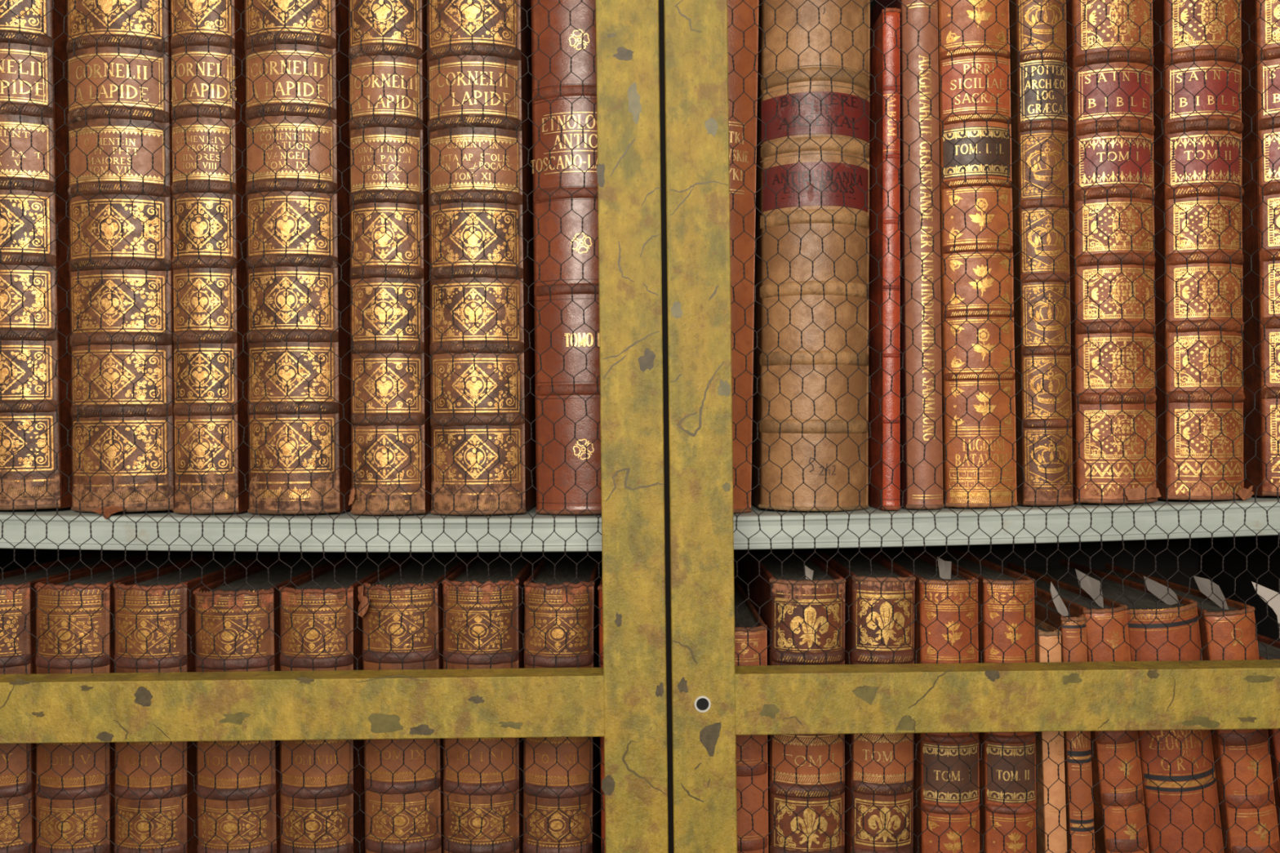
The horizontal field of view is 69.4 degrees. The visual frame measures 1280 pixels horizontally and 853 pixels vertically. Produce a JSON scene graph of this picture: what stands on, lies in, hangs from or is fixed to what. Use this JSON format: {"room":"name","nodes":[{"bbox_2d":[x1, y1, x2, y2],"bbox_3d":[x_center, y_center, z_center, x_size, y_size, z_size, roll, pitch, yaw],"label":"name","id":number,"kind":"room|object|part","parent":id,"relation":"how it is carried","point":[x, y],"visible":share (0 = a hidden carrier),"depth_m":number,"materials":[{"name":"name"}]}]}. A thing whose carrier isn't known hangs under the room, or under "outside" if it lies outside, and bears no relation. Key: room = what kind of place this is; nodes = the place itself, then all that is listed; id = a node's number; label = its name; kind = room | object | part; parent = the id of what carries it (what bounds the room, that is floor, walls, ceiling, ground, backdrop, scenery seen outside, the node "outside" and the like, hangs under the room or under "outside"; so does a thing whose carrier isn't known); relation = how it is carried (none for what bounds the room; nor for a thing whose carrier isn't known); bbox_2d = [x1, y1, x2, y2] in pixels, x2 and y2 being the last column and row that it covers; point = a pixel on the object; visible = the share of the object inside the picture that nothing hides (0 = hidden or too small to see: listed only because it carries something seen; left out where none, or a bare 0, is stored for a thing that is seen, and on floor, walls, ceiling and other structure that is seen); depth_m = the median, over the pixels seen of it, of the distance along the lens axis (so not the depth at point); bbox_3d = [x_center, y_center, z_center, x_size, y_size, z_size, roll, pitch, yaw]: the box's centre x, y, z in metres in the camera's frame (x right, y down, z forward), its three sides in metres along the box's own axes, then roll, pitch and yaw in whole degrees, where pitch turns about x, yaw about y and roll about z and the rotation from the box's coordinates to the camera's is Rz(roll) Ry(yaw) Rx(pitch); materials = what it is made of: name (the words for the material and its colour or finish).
{"room":"library","nodes":[
{"label":"library","id":0,"kind":"room"},
{"bbox_2d":[0,0,1279,852],"bbox_3d":[0.000,0.010,0.735,1.130,1.220,0.371,-1,0,0],"label":"bookcase","id":1,"kind":"object","parent":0,"point":[668,701],"visible":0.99,"depth_m":0.55,"materials":[{"name":"gold metal"}]},
{"bbox_2d":[0,0,71,510],"bbox_3d":[-0.431,-0.133,0.733,0.068,0.381,0.233,-1,0,0],"label":"book","id":2,"kind":"object","parent":1,"relation":"on","point":[42,92],"visible":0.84,"depth_m":0.62,"materials":[{"name":"brown leather"}]},
{"bbox_3d":[-0.555,0.016,0.748,0.020,1.220,0.345,-1,0,0],"label":"panel","id":3,"kind":"part","parent":1,"relation":"part of","materials":[{"name":"black metal"}]},
{"bbox_2d":[0,550,158,852],"bbox_3d":[-0.439,0.255,0.739,0.053,0.300,0.242,-1,0,0],"label":"book","id":4,"kind":"object","parent":1,"relation":"on","point":[14,620],"visible":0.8,"depth_m":0.63,"materials":[{"name":"brown leather"}]},
{"bbox_2d":[66,0,174,519],"bbox_3d":[-0.356,-0.131,0.728,0.071,0.385,0.244,-1,0,0],"label":"book","id":5,"kind":"object","parent":1,"relation":"on","point":[90,276],"visible":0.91,"depth_m":0.62,"materials":[{"name":"brown leather"}]},
{"bbox_2d":[34,551,217,852],"bbox_3d":[-0.386,0.255,0.739,0.058,0.300,0.242,0,0,0],"label":"book","id":6,"kind":"object","parent":1,"relation":"on","point":[51,782],"visible":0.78,"depth_m":0.62,"materials":[{"name":"brown leather"}]},
{"bbox_2d":[112,551,295,852],"bbox_3d":[-0.333,0.254,0.739,0.050,0.298,0.242,0,0,0],"label":"book","id":7,"kind":"object","parent":1,"relation":"on","point":[157,644],"visible":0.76,"depth_m":0.62,"materials":[{"name":"brown leather"}]},
{"bbox_2d":[170,0,248,514],"bbox_3d":[-0.296,-0.132,0.734,0.047,0.383,0.233,0,0,0],"label":"book","id":8,"kind":"object","parent":1,"relation":"on","point":[208,68],"visible":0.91,"depth_m":0.62,"materials":[{"name":"brown leather"}]},
{"bbox_2d":[192,551,357,852],"bbox_3d":[-0.275,0.256,0.739,0.055,0.293,0.242,-1,0,0],"label":"book","id":9,"kind":"object","parent":1,"relation":"on","point":[235,620],"visible":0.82,"depth_m":0.62,"materials":[{"name":"brown leather"}]},
{"bbox_2d":[244,0,351,514],"bbox_3d":[-0.238,-0.132,0.734,0.066,0.384,0.233,0,0,0],"label":"book","id":10,"kind":"object","parent":1,"relation":"on","point":[331,411],"visible":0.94,"depth_m":0.62,"materials":[{"name":"brown leather"}]},
{"bbox_3d":[-0.265,0.033,0.560,0.559,1.060,0.020,-1,0,0],"label":"door","id":11,"kind":"part","parent":1,"relation":"part of","materials":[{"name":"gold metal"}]},
{"bbox_2d":[279,551,416,852],"bbox_3d":[-0.220,0.255,0.739,0.051,0.294,0.242,0,0,0],"label":"book","id":12,"kind":"object","parent":1,"relation":"on","point":[291,644],"visible":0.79,"depth_m":0.62,"materials":[{"name":"brown leather"}]},
{"bbox_2d":[348,0,431,515],"bbox_3d":[-0.173,-0.132,0.733,0.056,0.384,0.233,0,0,0],"label":"book","id":13,"kind":"object","parent":1,"relation":"on","point":[394,41],"visible":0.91,"depth_m":0.62,"materials":[{"name":"brown leather"}]},
{"bbox_2d":[357,551,479,852],"bbox_3d":[-0.163,0.254,0.739,0.054,0.296,0.242,-1,0,0],"label":"book","id":14,"kind":"object","parent":1,"relation":"on","point":[392,757],"visible":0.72,"depth_m":0.62,"materials":[{"name":"brown leather"}]},
{"bbox_2d":[426,0,536,515],"bbox_3d":[-0.112,-0.132,0.734,0.067,0.384,0.233,-1,0,0],"label":"book","id":15,"kind":"object","parent":1,"relation":"on","point":[486,409],"visible":0.92,"depth_m":0.62,"materials":[{"name":"brown leather"}]},
{"bbox_2d":[441,551,547,852],"bbox_3d":[-0.108,0.252,0.739,0.058,0.298,0.242,0,0,0],"label":"book","id":16,"kind":"object","parent":1,"relation":"on","point":[478,618],"visible":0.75,"depth_m":0.62,"materials":[{"name":"brown leather"}]},
{"bbox_2d":[523,551,602,852],"bbox_3d":[-0.056,0.253,0.739,0.054,0.296,0.242,-1,0,0],"label":"book","id":17,"kind":"object","parent":1,"relation":"on","point":[577,638],"visible":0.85,"depth_m":0.62,"materials":[{"name":"brown leather"}]},
{"bbox_2d":[530,0,601,515],"bbox_3d":[-0.039,-0.132,0.734,0.070,0.384,0.231,-1,0,0],"label":"book","id":18,"kind":"object","parent":1,"relation":"on","point":[581,16],"visible":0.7,"depth_m":0.62,"materials":[{"name":"brown leather"}]},
{"bbox_2d":[597,574,605,852],"bbox_3d":[-0.010,0.254,0.734,0.035,0.293,0.232,-1,0,0],"label":"book","id":19,"kind":"object","parent":1,"relation":"on","point":[600,586],"visible":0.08,"depth_m":0.62,"materials":[{"name":"brown leather"}]},
{"bbox_3d":[0.001,0.065,0.755,1.090,0.033,0.300,-1,0,0],"label":"shelf","id":20,"kind":"part","parent":1,"relation":"part of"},
{"bbox_3d":[0.000,0.010,0.912,1.090,1.220,0.015,-1,0,0],"label":"panel","id":21,"kind":"part","parent":1,"relation":"part of","materials":[{"name":"black metal"}]},
{"bbox_2d":[727,0,758,513],"bbox_3d":[0.052,-0.132,0.735,0.054,0.383,0.231,1,0,0],"label":"book","id":22,"kind":"object","parent":1,"relation":"on","point":[743,15],"visible":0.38,"depth_m":0.62,"materials":[{"name":"brown leather"}]},
{"bbox_2d":[733,579,768,852],"bbox_3d":[0.070,0.267,0.715,0.034,0.265,0.191,0,0,0],"label":"book","id":23,"kind":"object","parent":1,"relation":"on","point":[748,615],"visible":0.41,"depth_m":0.62,"materials":[{"name":"brown leather"}]},
{"bbox_2d":[734,548,845,852],"bbox_3d":[0.114,0.251,0.743,0.052,0.295,0.253,0,0,0],"label":"book","id":24,"kind":"object","parent":1,"relation":"on","point":[771,613],"visible":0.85,"depth_m":0.62,"materials":[{"name":"brown leather"}]},
{"bbox_2d":[804,565,813,580],"bbox_3d":[0.118,0.102,0.644,0.001,0.010,0.009,-1,0,-29],"label":"paper slip","id":25,"kind":"object","parent":24,"relation":"on","point":[809,573],"visible":0.93,"depth_m":0.65,"materials":[{"name":"white paper"}]},
{"bbox_2d":[751,0,870,511],"bbox_3d":[0.121,-0.138,0.744,0.089,0.393,0.252,0,0,0],"label":"book","id":26,"kind":"object","parent":1,"relation":"on","point":[843,177],"visible":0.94,"depth_m":0.62,"materials":[{"name":"leather"}]},
{"bbox_2d":[804,547,915,852],"bbox_3d":[0.165,0.249,0.743,0.043,0.296,0.253,0,0,0],"label":"book","id":27,"kind":"object","parent":1,"relation":"on","point":[892,590],"visible":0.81,"depth_m":0.62,"materials":[{"name":"brown leather"}]},
{"bbox_3d":[-0.004,-0.356,0.755,1.090,0.022,0.300,-1,0,0],"label":"shelf","id":28,"kind":"part","parent":1,"relation":"part of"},
{"bbox_2d":[867,7,901,511],"bbox_3d":[0.169,-0.112,0.720,0.013,0.338,0.201,0,0,0],"label":"book","id":29,"kind":"object","parent":1,"relation":"on","point":[887,175],"visible":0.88,"depth_m":0.62,"materials":[{"name":"red leather"}]},
{"bbox_2d":[870,0,944,509],"bbox_3d":[0.191,-0.131,0.735,0.026,0.375,0.231,-1,0,0],"label":"book","id":30,"kind":"object","parent":1,"relation":"on","point":[922,243],"visible":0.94,"depth_m":0.62,"materials":[{"name":"brown leather"}]},
{"bbox_2d":[862,546,979,852],"bbox_3d":[0.210,0.250,0.739,0.040,0.294,0.242,0,0,0],"label":"book","id":31,"kind":"object","parent":1,"relation":"on","point":[959,636],"visible":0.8,"depth_m":0.62,"materials":[{"name":"brown leather"}]},
{"bbox_2d":[937,556,951,579],"bbox_3d":[0.213,0.100,0.648,0.001,0.015,0.016,-1,0,-18],"label":"paper slip","id":32,"kind":"object","parent":31,"relation":"on","point":[944,566],"visible":1,"depth_m":0.65,"materials":[{"name":"white paper"}]},
{"bbox_3d":[0.281,0.027,0.560,0.528,1.060,0.020,-1,0,0],"label":"door","id":33,"kind":"part","parent":1,"relation":"part of","materials":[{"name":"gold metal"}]},
{"bbox_2d":[908,545,1036,852],"bbox_3d":[0.251,0.250,0.739,0.036,0.294,0.242,0,0,0],"label":"book","id":34,"kind":"object","parent":1,"relation":"on","point":[993,797],"visible":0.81,"depth_m":0.62,"materials":[{"name":"brown leather"}]},
{"bbox_2d":[937,0,1017,507],"bbox_3d":[0.229,-0.132,0.739,0.052,0.374,0.243,-1,0,0],"label":"book","id":35,"kind":"object","parent":1,"relation":"on","point":[964,106],"visible":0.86,"depth_m":0.62,"materials":[{"name":"brown leather"}]},
{"bbox_2d":[1008,0,1074,506],"bbox_3d":[0.274,-0.133,0.739,0.036,0.373,0.242,-1,0,0],"label":"book","id":36,"kind":"object","parent":1,"relation":"on","point":[1030,58],"visible":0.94,"depth_m":0.62,"materials":[{"name":"brown leather"}]},
{"bbox_2d":[1034,617,1066,852],"bbox_3d":[0.280,0.267,0.705,0.016,0.259,0.171,-2,0,0],"label":"book","id":37,"kind":"object","parent":1,"relation":"on","point":[1046,634],"visible":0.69,"depth_m":0.62,"materials":[{"name":"brown leather"}]},
{"bbox_2d":[1034,594,1094,852],"bbox_3d":[0.297,0.262,0.715,0.018,0.269,0.191,-2,0,0],"label":"book","id":38,"kind":"object","parent":1,"relation":"on","point":[1081,793],"visible":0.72,"depth_m":0.62,"materials":[{"name":"brown leather"}]},
{"bbox_2d":[1049,581,1068,616],"bbox_3d":[0.293,0.120,0.644,0.001,0.023,0.017,-1,0,-20],"label":"paper slip","id":39,"kind":"object","parent":38,"relation":"on","point":[1061,608],"visible":0.86,"depth_m":0.65,"materials":[{"name":"white paper"}]},
{"bbox_2d":[1007,562,1148,852],"bbox_3d":[0.327,0.258,0.720,0.052,0.275,0.201,-1,0,0],"label":"book","id":40,"kind":"object","parent":1,"relation":"on","point":[1104,748],"visible":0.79,"depth_m":0.62,"materials":[{"name":"brown leather"}]},
{"bbox_2d":[1075,568,1103,608],"bbox_3d":[0.316,0.114,0.651,0.001,0.023,0.030,-1,0,-11],"label":"paper slip","id":41,"kind":"object","parent":40,"relation":"on","point":[1091,586],"visible":0.9,"depth_m":0.65,"materials":[{"name":"white paper"}]},
{"bbox_2d":[1066,0,1160,503],"bbox_3d":[0.322,-0.133,0.740,0.058,0.370,0.254,0,0,0],"label":"book","id":42,"kind":"object","parent":1,"relation":"on","point":[1118,148],"visible":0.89,"depth_m":0.62,"materials":[{"name":"brown leather"}]},
{"bbox_2d":[1026,559,1223,852],"bbox_3d":[0.370,0.257,0.725,0.078,0.276,0.211,-1,0,0],"label":"book","id":43,"kind":"object","parent":1,"relation":"on","point":[1179,633],"visible":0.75,"depth_m":0.62,"materials":[{"name":"brown leather"}]},
{"bbox_2d":[1143,576,1178,604],"bbox_3d":[0.368,0.117,0.652,0.001,0.017,0.036,-1,0,-7],"label":"paper slip","id":44,"kind":"object","parent":43,"relation":"on","point":[1157,589],"visible":0.89,"depth_m":0.65,"materials":[{"name":"white paper"}]},
{"bbox_2d":[1097,564,1279,852],"bbox_3d":[0.414,0.258,0.719,0.061,0.273,0.201,-1,0,0],"label":"book","id":45,"kind":"object","parent":1,"relation":"on","point":[1235,748],"visible":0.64,"depth_m":0.62,"materials":[{"name":"brown leather"}]},
{"bbox_2d":[1193,576,1228,609],"bbox_3d":[0.403,0.117,0.653,0.001,0.019,0.034,-1,0,-7],"label":"paper slip","id":46,"kind":"object","parent":45,"relation":"on","point":[1204,585],"visible":0.9,"depth_m":0.65,"materials":[{"name":"white paper"}]},
{"bbox_2d":[1152,0,1253,500],"bbox_3d":[0.385,-0.134,0.740,0.063,0.368,0.254,0,0,0],"label":"book","id":47,"kind":"object","parent":1,"relation":"on","point":[1228,103],"visible":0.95,"depth_m":0.62,"materials":[{"name":"brown leather"}]},
{"bbox_3d":[0.555,0.004,0.748,0.020,1.220,0.345,-1,0,0],"label":"panel","id":48,"kind":"part","parent":1,"relation":"part of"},
{"bbox_2d":[1240,0,1279,496],"bbox_3d":[0.445,-0.135,0.740,0.053,0.365,0.254,-1,0,0],"label":"book","id":49,"kind":"object","parent":1,"relation":"on","point":[1262,264],"visible":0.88,"depth_m":0.63,"materials":[{"name":"brown leather"}]},
{"bbox_2d":[1257,634,1279,843],"bbox_3d":[0.455,0.274,0.710,0.066,0.242,0.181,-1,0,0],"label":"book","id":50,"kind":"object","parent":1,"relation":"on","point":[1273,651],"visible":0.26,"depth_m":0.63,"materials":[{"name":"brown leather"}]},
{"bbox_2d":[1251,582,1279,623],"bbox_3d":[0.455,0.137,0.658,0.032,0.051,0.001,-1,0,30],"label":"paper slip","id":51,"kind":"object","parent":50,"relation":"on","point":[1266,593],"visible":0.82,"depth_m":0.66,"materials":[{"name":"white paper"}]}
]}

